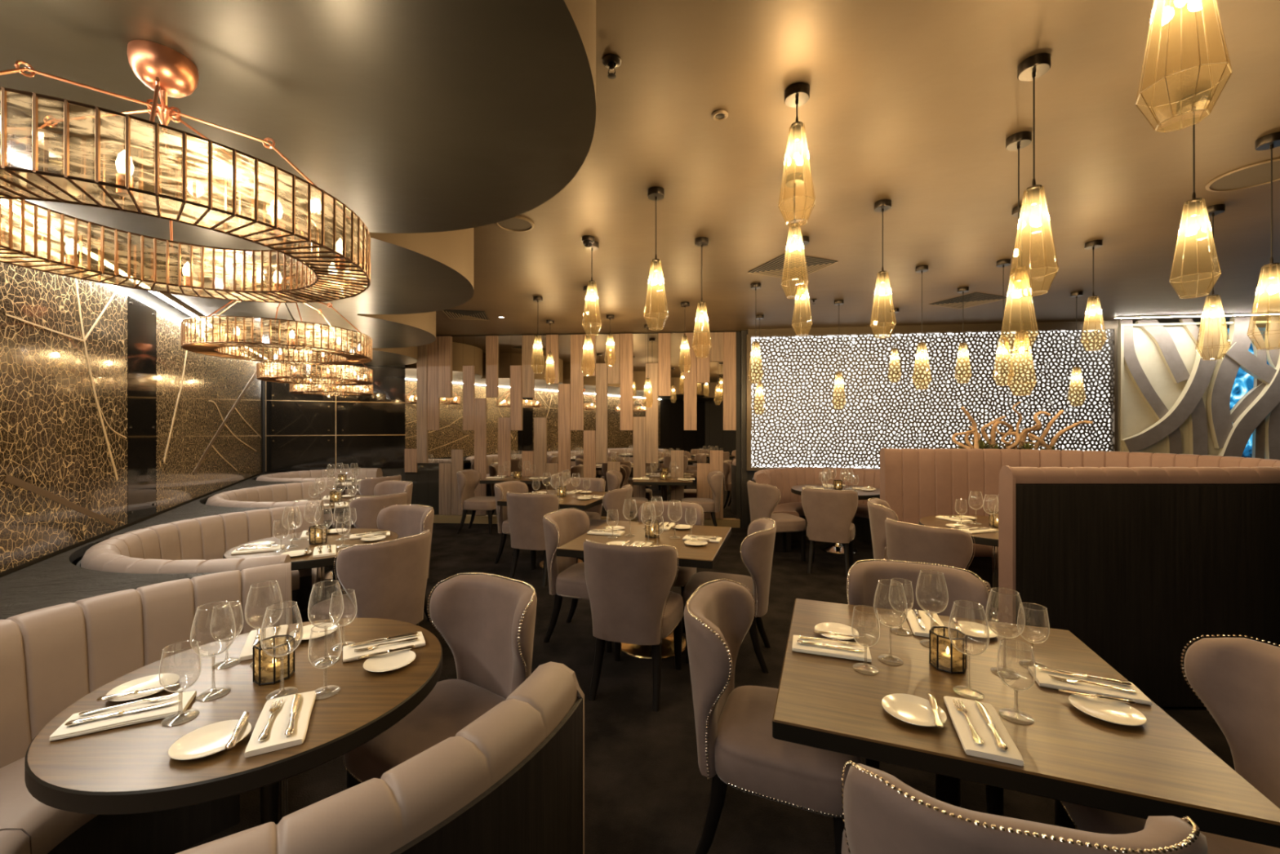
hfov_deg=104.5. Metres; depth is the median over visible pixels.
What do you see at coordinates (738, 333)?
wall
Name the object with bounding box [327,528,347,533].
bread plate
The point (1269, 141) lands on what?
pendant lamp
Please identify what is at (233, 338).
ring chandelier
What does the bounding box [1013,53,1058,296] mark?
pendant lamp
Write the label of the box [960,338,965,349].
socket
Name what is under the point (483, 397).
panelling
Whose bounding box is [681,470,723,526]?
dining chair
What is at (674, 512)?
dining chair
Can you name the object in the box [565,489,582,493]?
folded napkin
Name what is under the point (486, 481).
table
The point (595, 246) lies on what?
pendant lamp
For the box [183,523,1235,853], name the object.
floor
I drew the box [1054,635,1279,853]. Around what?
dining chair
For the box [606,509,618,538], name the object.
wine glass
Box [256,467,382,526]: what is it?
booth
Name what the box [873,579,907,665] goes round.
wine glass
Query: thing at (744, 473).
trim
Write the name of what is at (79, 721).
table knife
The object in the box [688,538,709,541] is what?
butter knife
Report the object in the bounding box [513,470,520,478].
candle holder
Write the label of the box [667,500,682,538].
wine glass
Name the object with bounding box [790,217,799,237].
socket
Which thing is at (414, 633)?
table knife
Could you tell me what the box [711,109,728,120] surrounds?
smoke detector
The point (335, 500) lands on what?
candle holder
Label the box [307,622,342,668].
bowl
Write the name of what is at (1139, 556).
booth
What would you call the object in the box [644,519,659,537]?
candle holder
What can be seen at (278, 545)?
table knife
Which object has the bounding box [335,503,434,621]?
dining chair
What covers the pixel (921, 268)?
pendant lamp
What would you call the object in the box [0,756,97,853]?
seat cushion
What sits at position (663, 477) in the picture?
candle holder
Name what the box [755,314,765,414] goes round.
pendant lamp
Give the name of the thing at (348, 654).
folded napkin
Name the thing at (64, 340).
glass panel
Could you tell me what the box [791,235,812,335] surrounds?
pendant lamp
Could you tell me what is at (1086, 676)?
table knife
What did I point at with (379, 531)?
table knife
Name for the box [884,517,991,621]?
dining chair
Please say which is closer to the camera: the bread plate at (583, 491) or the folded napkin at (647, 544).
the folded napkin at (647, 544)
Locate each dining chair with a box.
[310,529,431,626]
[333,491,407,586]
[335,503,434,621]
[342,572,537,789]
[346,474,401,524]
[346,480,413,528]
[456,469,496,534]
[493,480,536,567]
[506,491,559,586]
[542,507,612,653]
[550,469,570,489]
[562,476,605,519]
[576,484,632,563]
[582,538,684,711]
[606,469,648,511]
[636,500,703,632]
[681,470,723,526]
[683,517,776,673]
[684,578,861,853]
[746,480,806,560]
[800,487,857,577]
[840,760,1208,853]
[846,559,1004,816]
[867,497,898,561]
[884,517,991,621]
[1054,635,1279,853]
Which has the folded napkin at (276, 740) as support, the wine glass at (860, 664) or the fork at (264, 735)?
the fork at (264, 735)
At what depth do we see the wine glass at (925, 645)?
1.72 m
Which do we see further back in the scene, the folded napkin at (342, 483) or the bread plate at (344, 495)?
the folded napkin at (342, 483)
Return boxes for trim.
[740,330,747,527]
[747,320,1118,334]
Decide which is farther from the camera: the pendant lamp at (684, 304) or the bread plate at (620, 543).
the pendant lamp at (684, 304)
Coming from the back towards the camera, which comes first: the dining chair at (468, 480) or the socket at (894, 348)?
the dining chair at (468, 480)
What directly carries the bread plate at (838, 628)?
on the square table at (1157, 767)
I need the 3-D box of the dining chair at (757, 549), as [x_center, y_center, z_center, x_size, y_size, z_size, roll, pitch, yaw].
[0.597,1.063,3.276,0.586,0.874,0.550,0,0,17]
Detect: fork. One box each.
[78,692,178,715]
[239,543,278,548]
[257,697,283,741]
[269,625,279,644]
[354,637,417,652]
[355,532,386,535]
[594,528,619,530]
[688,535,716,538]
[799,635,858,644]
[925,610,942,629]
[952,698,983,744]
[1048,675,1137,692]
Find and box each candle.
[266,658,281,679]
[314,533,321,542]
[940,646,955,667]
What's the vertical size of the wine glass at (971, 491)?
0.252 m
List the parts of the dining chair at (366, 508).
leg, nailhead trim, backrest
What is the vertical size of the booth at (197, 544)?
0.876 m
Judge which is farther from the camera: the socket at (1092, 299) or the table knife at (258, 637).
the socket at (1092, 299)
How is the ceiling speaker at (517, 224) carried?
attached to the ceiling at (913, 104)
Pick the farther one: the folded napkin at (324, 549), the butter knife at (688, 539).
the butter knife at (688, 539)
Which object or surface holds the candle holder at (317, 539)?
on the round table at (307, 561)
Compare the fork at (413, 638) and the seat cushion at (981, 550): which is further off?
the seat cushion at (981, 550)
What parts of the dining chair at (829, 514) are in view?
leg, backrest, nailhead trim, seat, leg, leg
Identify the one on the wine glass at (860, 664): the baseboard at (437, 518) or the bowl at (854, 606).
the bowl at (854, 606)
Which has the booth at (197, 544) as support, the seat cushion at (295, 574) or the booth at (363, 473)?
the seat cushion at (295, 574)
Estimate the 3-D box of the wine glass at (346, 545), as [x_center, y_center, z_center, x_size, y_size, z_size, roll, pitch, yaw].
[-1.890,0.665,3.155,0.082,0.188,0.082,0,0,-10]
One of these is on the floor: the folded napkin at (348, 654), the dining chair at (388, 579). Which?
the dining chair at (388, 579)
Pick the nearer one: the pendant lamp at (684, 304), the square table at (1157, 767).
the square table at (1157, 767)
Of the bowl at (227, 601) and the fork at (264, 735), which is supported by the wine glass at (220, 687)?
the bowl at (227, 601)
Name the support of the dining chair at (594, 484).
on the floor
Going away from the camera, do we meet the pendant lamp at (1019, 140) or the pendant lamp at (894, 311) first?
the pendant lamp at (1019, 140)
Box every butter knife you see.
[96,683,178,701]
[224,711,248,749]
[243,542,274,546]
[293,623,301,640]
[303,547,309,554]
[358,644,414,658]
[359,533,386,537]
[602,527,622,528]
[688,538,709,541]
[813,629,863,637]
[927,693,943,728]
[951,617,963,634]
[1057,688,1136,704]
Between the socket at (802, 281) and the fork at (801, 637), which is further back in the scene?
the socket at (802, 281)
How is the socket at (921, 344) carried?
attached to the pendant lamp at (921, 268)
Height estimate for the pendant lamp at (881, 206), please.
0.864 m
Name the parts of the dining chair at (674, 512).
nailhead trim, backrest, leg, seat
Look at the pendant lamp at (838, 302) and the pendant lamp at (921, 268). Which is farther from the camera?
the pendant lamp at (838, 302)
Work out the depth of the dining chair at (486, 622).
1.92 m
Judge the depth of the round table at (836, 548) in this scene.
5.96 m
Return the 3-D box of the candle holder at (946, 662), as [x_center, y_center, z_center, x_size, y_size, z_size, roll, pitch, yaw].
[0.975,0.704,1.569,0.096,0.108,0.095,0,0,43]
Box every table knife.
[64,700,180,726]
[235,545,279,550]
[252,626,263,649]
[284,693,301,736]
[327,544,331,551]
[348,631,417,646]
[352,530,387,534]
[591,529,619,532]
[688,534,719,537]
[796,640,864,651]
[912,608,926,629]
[939,515,964,519]
[968,527,990,530]
[974,700,1008,750]
[1038,667,1131,685]
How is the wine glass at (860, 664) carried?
on the square table at (1157, 767)
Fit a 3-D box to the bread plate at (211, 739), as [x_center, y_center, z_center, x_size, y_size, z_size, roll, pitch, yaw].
[-1.026,0.752,1.186,0.151,0.014,0.151,0,0,-27]
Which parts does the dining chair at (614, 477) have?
backrest, seat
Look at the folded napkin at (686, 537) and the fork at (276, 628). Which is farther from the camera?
the folded napkin at (686, 537)
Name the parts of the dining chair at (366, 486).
leg, backrest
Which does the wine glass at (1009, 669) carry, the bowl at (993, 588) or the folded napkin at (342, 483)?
the bowl at (993, 588)
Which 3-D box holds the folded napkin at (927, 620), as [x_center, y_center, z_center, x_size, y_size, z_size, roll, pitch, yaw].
[1.095,0.751,1.898,0.118,0.016,0.245,0,0,21]
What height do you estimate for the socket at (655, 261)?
0.192 m
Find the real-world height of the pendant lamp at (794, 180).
0.691 m
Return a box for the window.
[1226,327,1269,457]
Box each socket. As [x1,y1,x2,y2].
[535,332,540,342]
[548,350,551,358]
[585,331,591,342]
[588,276,595,291]
[652,253,660,272]
[682,333,687,342]
[698,297,705,312]
[753,337,758,348]
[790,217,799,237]
[791,115,803,143]
[799,275,805,289]
[836,368,841,378]
[878,266,887,284]
[892,345,897,354]
[918,338,924,351]
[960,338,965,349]
[1000,333,1007,345]
[1012,260,1025,282]
[1017,325,1026,342]
[1026,177,1042,207]
[1073,363,1079,373]
[1088,292,1097,306]
[1185,191,1202,217]
[1207,289,1218,306]
[1263,257,1279,279]
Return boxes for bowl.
[158,640,201,692]
[190,600,235,657]
[210,602,243,641]
[244,581,283,629]
[260,602,302,657]
[307,580,343,628]
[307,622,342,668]
[328,590,356,626]
[851,606,879,647]
[873,579,907,626]
[888,578,913,612]
[915,570,948,613]
[947,600,989,655]
[985,587,1025,638]
[996,639,1035,690]
[1017,602,1049,643]
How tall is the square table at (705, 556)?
0.740 m
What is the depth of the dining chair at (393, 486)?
5.72 m
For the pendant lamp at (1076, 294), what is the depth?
5.30 m
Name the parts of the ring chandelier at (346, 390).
ring frame, glass, glass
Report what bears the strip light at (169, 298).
attached to the wall at (147, 295)
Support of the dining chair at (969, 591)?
on the floor
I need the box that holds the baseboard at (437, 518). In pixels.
[433,514,740,527]
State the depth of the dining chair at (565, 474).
6.89 m
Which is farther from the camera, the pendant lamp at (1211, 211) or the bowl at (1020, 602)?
the pendant lamp at (1211, 211)
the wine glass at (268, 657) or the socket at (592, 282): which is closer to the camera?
the wine glass at (268, 657)
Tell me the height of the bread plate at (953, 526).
0.014 m
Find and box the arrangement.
[951,401,1093,449]
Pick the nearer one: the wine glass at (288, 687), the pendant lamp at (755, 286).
the wine glass at (288, 687)
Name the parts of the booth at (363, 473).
trim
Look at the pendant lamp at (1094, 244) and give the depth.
3.85 m
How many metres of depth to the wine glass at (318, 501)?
3.32 m
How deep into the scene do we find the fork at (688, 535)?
3.31 m
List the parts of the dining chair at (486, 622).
nailhead trim, leg, seat, nailhead trim, backrest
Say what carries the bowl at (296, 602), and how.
on the wine glass at (288, 687)
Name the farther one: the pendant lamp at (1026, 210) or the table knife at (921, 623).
the pendant lamp at (1026, 210)
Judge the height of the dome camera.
0.070 m
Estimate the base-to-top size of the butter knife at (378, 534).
0.009 m
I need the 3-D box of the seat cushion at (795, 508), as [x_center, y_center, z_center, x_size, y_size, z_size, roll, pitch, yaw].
[2.450,1.099,6.481,1.724,0.141,0.902,0,0,0]
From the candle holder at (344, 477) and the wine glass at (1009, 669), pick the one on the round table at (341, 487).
the candle holder at (344, 477)
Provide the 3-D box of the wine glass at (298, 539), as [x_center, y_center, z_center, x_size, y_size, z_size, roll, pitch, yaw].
[-2.325,0.665,3.334,0.082,0.188,0.082,0,0,-44]
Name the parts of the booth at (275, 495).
trim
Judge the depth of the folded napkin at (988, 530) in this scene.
3.57 m
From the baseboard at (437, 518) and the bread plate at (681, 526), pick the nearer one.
the bread plate at (681, 526)
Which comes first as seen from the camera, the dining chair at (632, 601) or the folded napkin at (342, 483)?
the dining chair at (632, 601)
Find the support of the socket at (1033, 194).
attached to the pendant lamp at (1035, 66)
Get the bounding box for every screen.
[746,325,1117,471]
[1117,316,1279,459]
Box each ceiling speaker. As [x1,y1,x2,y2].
[494,215,533,231]
[1205,157,1279,191]
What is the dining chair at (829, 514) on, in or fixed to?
on the floor
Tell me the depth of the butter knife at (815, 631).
1.77 m
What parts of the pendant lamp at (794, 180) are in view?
lamp shade, cord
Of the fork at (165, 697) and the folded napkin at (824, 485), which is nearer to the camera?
the fork at (165, 697)
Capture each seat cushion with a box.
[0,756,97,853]
[291,569,299,591]
[772,502,869,518]
[971,543,991,556]
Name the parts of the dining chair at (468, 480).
leg, backrest, nailhead trim, leg, seat, leg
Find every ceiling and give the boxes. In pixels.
[0,0,595,366]
[435,0,1279,336]
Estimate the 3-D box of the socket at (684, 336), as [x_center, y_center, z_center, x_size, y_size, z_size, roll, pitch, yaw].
[0.521,-0.990,5.740,0.051,0.192,0.051,0,0,0]
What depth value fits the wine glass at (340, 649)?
1.71 m
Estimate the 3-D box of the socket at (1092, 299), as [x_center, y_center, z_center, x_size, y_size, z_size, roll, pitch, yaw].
[3.533,-0.956,3.860,0.051,0.192,0.051,0,0,0]
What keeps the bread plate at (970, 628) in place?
on the square table at (1157, 767)
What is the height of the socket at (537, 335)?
0.192 m
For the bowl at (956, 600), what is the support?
on the wine glass at (962, 686)
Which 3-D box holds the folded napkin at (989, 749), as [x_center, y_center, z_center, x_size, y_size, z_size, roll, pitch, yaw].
[0.851,0.751,1.241,0.118,0.016,0.245,0,0,21]
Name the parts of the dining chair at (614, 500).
seat, nailhead trim, backrest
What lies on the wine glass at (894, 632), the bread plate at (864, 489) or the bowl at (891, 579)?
the bowl at (891, 579)
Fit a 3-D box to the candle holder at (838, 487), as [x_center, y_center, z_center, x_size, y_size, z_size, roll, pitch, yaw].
[2.420,0.704,6.050,0.096,0.108,0.095,0,0,34]
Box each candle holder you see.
[253,634,294,685]
[309,524,326,544]
[329,490,341,502]
[337,473,346,482]
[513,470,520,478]
[556,485,565,497]
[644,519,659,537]
[659,471,666,479]
[833,480,842,489]
[928,626,966,673]
[989,511,998,527]
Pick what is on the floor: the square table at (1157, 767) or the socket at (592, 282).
the square table at (1157, 767)
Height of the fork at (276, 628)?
0.008 m
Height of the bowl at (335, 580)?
0.141 m
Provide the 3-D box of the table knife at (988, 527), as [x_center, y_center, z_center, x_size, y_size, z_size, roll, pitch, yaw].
[2.463,0.737,3.587,0.213,0.009,0.020,0,0,-19]
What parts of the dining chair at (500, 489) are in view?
leg, seat, backrest, nailhead trim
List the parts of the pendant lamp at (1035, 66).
cord, lamp shade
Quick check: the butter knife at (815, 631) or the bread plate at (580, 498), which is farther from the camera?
the bread plate at (580, 498)
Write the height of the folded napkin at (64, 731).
0.016 m
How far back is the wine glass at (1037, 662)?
1.58 m
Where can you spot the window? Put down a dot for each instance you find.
(1243, 383)
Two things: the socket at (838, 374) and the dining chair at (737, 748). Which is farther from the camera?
the socket at (838, 374)
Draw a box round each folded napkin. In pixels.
[48,690,196,741]
[231,544,284,555]
[239,624,288,660]
[244,690,315,757]
[300,528,321,538]
[312,544,336,557]
[322,495,336,500]
[334,502,349,506]
[341,482,351,484]
[342,631,425,662]
[349,531,390,539]
[485,476,504,478]
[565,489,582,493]
[577,495,603,498]
[586,528,624,536]
[630,541,652,546]
[655,521,675,530]
[682,534,721,542]
[791,635,871,662]
[822,484,833,487]
[852,487,875,489]
[904,608,949,639]
[935,515,973,523]
[943,696,1024,765]
[959,527,997,533]
[1027,666,1151,705]
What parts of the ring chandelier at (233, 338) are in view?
ring frame, glass, glass, glass, hanging rod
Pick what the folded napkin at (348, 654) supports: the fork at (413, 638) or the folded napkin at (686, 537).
the fork at (413, 638)
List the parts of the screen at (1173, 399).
backing panel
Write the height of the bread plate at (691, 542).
0.014 m
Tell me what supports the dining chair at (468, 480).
on the floor
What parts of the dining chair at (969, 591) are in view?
leg, backrest, nailhead trim, leg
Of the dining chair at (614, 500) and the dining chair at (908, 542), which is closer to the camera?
the dining chair at (908, 542)
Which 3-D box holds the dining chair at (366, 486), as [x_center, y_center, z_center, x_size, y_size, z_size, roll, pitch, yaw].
[-3.446,1.063,6.427,0.586,0.874,0.550,0,0,30]
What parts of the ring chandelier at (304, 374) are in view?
ring frame, glass, glass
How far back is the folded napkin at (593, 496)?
5.28 m
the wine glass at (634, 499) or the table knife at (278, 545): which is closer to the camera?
the table knife at (278, 545)
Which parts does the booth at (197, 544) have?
panel, trim, trim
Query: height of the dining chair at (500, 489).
0.874 m
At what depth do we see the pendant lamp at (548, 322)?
6.68 m
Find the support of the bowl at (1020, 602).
on the wine glass at (1037, 662)
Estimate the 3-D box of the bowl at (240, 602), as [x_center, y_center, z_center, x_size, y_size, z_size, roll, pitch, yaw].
[-1.325,0.628,1.589,0.082,0.115,0.082,0,0,0]
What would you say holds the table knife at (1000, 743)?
on the folded napkin at (989, 749)
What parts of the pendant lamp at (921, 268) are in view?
cord, lamp shade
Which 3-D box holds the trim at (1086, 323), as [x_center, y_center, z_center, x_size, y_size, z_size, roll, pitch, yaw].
[4.037,-1.393,7.075,4.908,0.095,0.160,0,0,7]
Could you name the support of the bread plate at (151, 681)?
on the round table at (129, 769)
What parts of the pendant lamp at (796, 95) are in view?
lamp shade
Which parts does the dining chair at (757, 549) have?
leg, seat, nailhead trim, leg, backrest, leg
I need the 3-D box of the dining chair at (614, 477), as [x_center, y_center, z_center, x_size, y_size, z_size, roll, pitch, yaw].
[-0.180,1.063,7.048,0.587,0.874,0.550,0,0,3]
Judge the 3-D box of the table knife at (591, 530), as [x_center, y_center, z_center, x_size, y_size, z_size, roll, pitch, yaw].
[-0.247,0.737,3.507,0.213,0.009,0.020,0,0,16]
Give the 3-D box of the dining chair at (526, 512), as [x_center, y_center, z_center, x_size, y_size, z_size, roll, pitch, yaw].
[-1.008,1.063,4.941,0.550,0.874,0.586,0,0,17]
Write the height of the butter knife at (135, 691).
0.009 m
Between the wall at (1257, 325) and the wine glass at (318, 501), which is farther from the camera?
the wall at (1257, 325)
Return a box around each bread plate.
[106,673,179,701]
[168,719,251,759]
[246,541,275,546]
[280,549,311,556]
[288,622,337,639]
[323,503,333,506]
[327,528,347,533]
[341,494,353,497]
[360,535,386,541]
[363,649,416,671]
[577,497,591,499]
[579,490,591,493]
[604,525,624,529]
[606,541,629,545]
[672,524,692,529]
[684,539,707,546]
[814,622,858,639]
[861,488,874,490]
[881,693,946,726]
[946,524,969,528]
[948,621,998,638]
[955,515,977,519]
[1068,693,1146,725]
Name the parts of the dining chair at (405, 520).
seat, leg, nailhead trim, backrest, leg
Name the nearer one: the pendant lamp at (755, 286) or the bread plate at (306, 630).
the bread plate at (306, 630)
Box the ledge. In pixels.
[0,473,321,619]
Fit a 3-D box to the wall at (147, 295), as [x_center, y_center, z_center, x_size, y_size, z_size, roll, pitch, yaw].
[-2.460,0.030,1.205,0.230,2.940,13.500,0,0,-28]
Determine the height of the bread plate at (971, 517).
0.014 m
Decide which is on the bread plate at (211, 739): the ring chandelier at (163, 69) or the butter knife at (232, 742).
the butter knife at (232, 742)
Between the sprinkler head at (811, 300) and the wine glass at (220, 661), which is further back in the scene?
the sprinkler head at (811, 300)
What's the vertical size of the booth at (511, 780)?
0.876 m
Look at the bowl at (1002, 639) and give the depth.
1.29 m
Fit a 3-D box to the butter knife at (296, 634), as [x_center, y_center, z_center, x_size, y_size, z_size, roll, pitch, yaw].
[-1.233,0.738,1.781,0.020,0.009,0.166,0,0,-32]
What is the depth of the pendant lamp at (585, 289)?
5.09 m
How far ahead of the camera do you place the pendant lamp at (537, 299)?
5.48 m
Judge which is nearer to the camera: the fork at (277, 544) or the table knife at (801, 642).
the table knife at (801, 642)
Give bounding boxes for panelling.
[404,332,736,519]
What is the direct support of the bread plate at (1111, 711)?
on the square table at (1157, 767)
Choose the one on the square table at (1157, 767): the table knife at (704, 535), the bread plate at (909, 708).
the bread plate at (909, 708)
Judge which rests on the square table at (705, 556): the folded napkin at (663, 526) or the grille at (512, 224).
the folded napkin at (663, 526)
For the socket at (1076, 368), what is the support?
attached to the pendant lamp at (1076, 294)
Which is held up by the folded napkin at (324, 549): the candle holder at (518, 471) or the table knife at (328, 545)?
the table knife at (328, 545)
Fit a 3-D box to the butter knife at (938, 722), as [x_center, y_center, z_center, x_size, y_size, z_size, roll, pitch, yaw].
[0.771,0.738,1.296,0.020,0.009,0.166,0,0,23]
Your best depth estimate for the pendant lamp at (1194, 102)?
2.16 m
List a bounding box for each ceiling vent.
[442,309,489,320]
[748,253,837,279]
[928,292,1008,309]
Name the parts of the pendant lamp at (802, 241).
cord, lamp shade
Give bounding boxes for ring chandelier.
[0,40,370,302]
[181,271,372,364]
[256,327,373,385]
[288,359,373,395]
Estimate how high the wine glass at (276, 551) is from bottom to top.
0.188 m
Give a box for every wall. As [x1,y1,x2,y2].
[0,204,262,577]
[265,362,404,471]
[443,331,758,526]
[1226,324,1266,328]
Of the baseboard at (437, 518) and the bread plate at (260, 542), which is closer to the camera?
the bread plate at (260, 542)
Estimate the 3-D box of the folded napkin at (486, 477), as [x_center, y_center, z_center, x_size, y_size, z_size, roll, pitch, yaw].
[-2.150,0.751,7.365,0.245,0.016,0.118,0,0,5]
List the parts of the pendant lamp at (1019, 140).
lamp shade, cord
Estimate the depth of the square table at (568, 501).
5.14 m
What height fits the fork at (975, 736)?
0.008 m
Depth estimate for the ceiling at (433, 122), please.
1.48 m
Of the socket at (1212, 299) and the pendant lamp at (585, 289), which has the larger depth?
the pendant lamp at (585, 289)
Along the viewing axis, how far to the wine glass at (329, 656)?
1.59 m
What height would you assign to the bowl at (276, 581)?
0.141 m
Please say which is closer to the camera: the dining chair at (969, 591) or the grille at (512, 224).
the dining chair at (969, 591)
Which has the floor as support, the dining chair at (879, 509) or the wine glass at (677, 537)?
the dining chair at (879, 509)
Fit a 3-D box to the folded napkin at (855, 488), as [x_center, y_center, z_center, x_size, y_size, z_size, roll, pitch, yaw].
[2.735,0.751,6.054,0.245,0.016,0.118,0,0,8]
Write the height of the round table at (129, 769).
0.740 m
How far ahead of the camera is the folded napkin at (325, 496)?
5.18 m
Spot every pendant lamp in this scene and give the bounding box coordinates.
[531,296,544,371]
[546,320,555,382]
[582,240,601,335]
[582,285,595,376]
[606,314,614,366]
[644,186,666,329]
[644,324,653,407]
[680,302,691,373]
[692,236,711,357]
[747,283,763,382]
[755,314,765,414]
[779,82,815,225]
[781,172,807,297]
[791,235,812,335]
[831,299,844,406]
[872,199,896,337]
[888,307,900,382]
[915,265,931,389]
[956,286,971,383]
[995,258,1013,386]
[1000,130,1038,352]
[1007,204,1035,395]
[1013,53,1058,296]
[1070,291,1085,406]
[1080,240,1106,351]
[1136,0,1231,132]
[1168,90,1221,298]
[1200,204,1231,359]
[1247,131,1279,350]
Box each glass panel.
[0,225,127,572]
[127,290,155,523]
[155,306,262,512]
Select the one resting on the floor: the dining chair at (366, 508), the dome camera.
the dining chair at (366, 508)
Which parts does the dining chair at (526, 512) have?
leg, backrest, leg, leg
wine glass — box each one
[158,640,201,726]
[190,600,235,701]
[210,602,243,668]
[244,581,283,667]
[260,602,302,696]
[272,519,288,552]
[281,506,301,547]
[287,511,302,541]
[303,501,321,540]
[307,580,343,666]
[307,622,342,699]
[328,590,356,651]
[333,501,351,540]
[335,515,351,547]
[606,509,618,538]
[622,498,636,536]
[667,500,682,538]
[851,606,879,675]
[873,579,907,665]
[888,578,913,635]
[915,570,948,648]
[947,600,989,699]
[968,490,983,524]
[985,587,1025,678]
[996,639,1035,724]
[1017,602,1049,667]
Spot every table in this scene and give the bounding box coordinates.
[24,617,442,825]
[223,528,398,607]
[293,495,369,580]
[335,478,364,528]
[479,475,551,484]
[497,488,605,568]
[556,520,731,659]
[632,476,693,501]
[772,598,1279,848]
[791,484,879,554]
[919,515,998,622]
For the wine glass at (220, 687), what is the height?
0.252 m
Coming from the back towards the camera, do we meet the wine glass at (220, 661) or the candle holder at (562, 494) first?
the candle holder at (562, 494)
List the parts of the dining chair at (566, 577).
leg, backrest, nailhead trim, leg, seat, leg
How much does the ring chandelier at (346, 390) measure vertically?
0.513 m
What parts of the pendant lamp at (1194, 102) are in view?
lamp shade, cord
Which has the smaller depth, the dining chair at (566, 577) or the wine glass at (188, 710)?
the wine glass at (188, 710)
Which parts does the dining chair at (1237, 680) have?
leg, nailhead trim, seat, nailhead trim, backrest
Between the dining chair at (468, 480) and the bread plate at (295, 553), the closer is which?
the bread plate at (295, 553)
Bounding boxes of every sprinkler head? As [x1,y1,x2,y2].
[602,53,621,79]
[809,298,817,305]
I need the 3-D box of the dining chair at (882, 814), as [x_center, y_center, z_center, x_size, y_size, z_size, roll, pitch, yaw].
[0.702,1.063,1.031,0.550,0.874,0.586,0,0,15]
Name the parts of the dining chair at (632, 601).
leg, leg, backrest, nailhead trim, leg, seat, nailhead trim, leg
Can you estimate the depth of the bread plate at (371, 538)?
3.35 m
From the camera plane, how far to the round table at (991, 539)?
3.75 m
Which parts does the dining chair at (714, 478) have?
seat, leg, nailhead trim, backrest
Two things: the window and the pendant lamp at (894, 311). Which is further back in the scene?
the window
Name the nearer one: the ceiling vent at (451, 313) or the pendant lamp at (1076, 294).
the pendant lamp at (1076, 294)
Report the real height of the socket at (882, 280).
0.192 m
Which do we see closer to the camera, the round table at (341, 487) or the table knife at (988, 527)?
the table knife at (988, 527)
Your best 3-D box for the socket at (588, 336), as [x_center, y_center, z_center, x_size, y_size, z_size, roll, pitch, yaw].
[-0.533,-0.885,5.100,0.051,0.192,0.051,0,0,0]
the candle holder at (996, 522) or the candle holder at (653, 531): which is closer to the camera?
the candle holder at (653, 531)
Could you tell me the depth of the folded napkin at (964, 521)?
3.98 m
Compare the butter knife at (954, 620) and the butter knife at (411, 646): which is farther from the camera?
the butter knife at (954, 620)
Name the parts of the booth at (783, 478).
trim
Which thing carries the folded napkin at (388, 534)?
on the round table at (307, 561)
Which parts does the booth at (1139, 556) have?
trim, trim, panel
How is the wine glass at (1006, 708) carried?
on the square table at (1157, 767)
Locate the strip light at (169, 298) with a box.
[0,199,271,359]
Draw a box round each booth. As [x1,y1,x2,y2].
[0,562,584,853]
[75,503,319,623]
[204,480,334,529]
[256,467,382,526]
[752,466,879,550]
[880,447,1279,706]
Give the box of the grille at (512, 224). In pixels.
[497,217,531,230]
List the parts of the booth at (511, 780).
trim, panel, trim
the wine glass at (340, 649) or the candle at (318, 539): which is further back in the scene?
the candle at (318, 539)
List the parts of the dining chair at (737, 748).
leg, backrest, nailhead trim, nailhead trim, seat, leg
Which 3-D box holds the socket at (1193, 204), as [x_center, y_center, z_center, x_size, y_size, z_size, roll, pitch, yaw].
[2.427,-0.931,2.170,0.051,0.192,0.051,0,0,0]
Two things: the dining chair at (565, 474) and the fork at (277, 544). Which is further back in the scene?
the dining chair at (565, 474)
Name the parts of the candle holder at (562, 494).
pane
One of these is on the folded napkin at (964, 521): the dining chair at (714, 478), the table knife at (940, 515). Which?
the table knife at (940, 515)
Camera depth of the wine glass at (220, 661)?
1.58 m
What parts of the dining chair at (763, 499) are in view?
backrest, nailhead trim, leg, seat, leg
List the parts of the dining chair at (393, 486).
seat, nailhead trim, backrest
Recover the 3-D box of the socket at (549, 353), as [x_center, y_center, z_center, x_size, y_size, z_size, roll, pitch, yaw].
[-1.216,-0.941,6.700,0.051,0.192,0.051,0,0,0]
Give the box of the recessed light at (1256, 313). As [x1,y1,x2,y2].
[1114,312,1279,318]
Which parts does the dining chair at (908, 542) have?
backrest, nailhead trim, seat, leg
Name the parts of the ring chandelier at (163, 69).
glass, lamp shade, stem, hanging rod, glass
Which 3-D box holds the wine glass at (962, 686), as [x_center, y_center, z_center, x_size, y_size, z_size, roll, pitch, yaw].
[0.938,0.633,1.414,0.099,0.252,0.099,0,0,42]

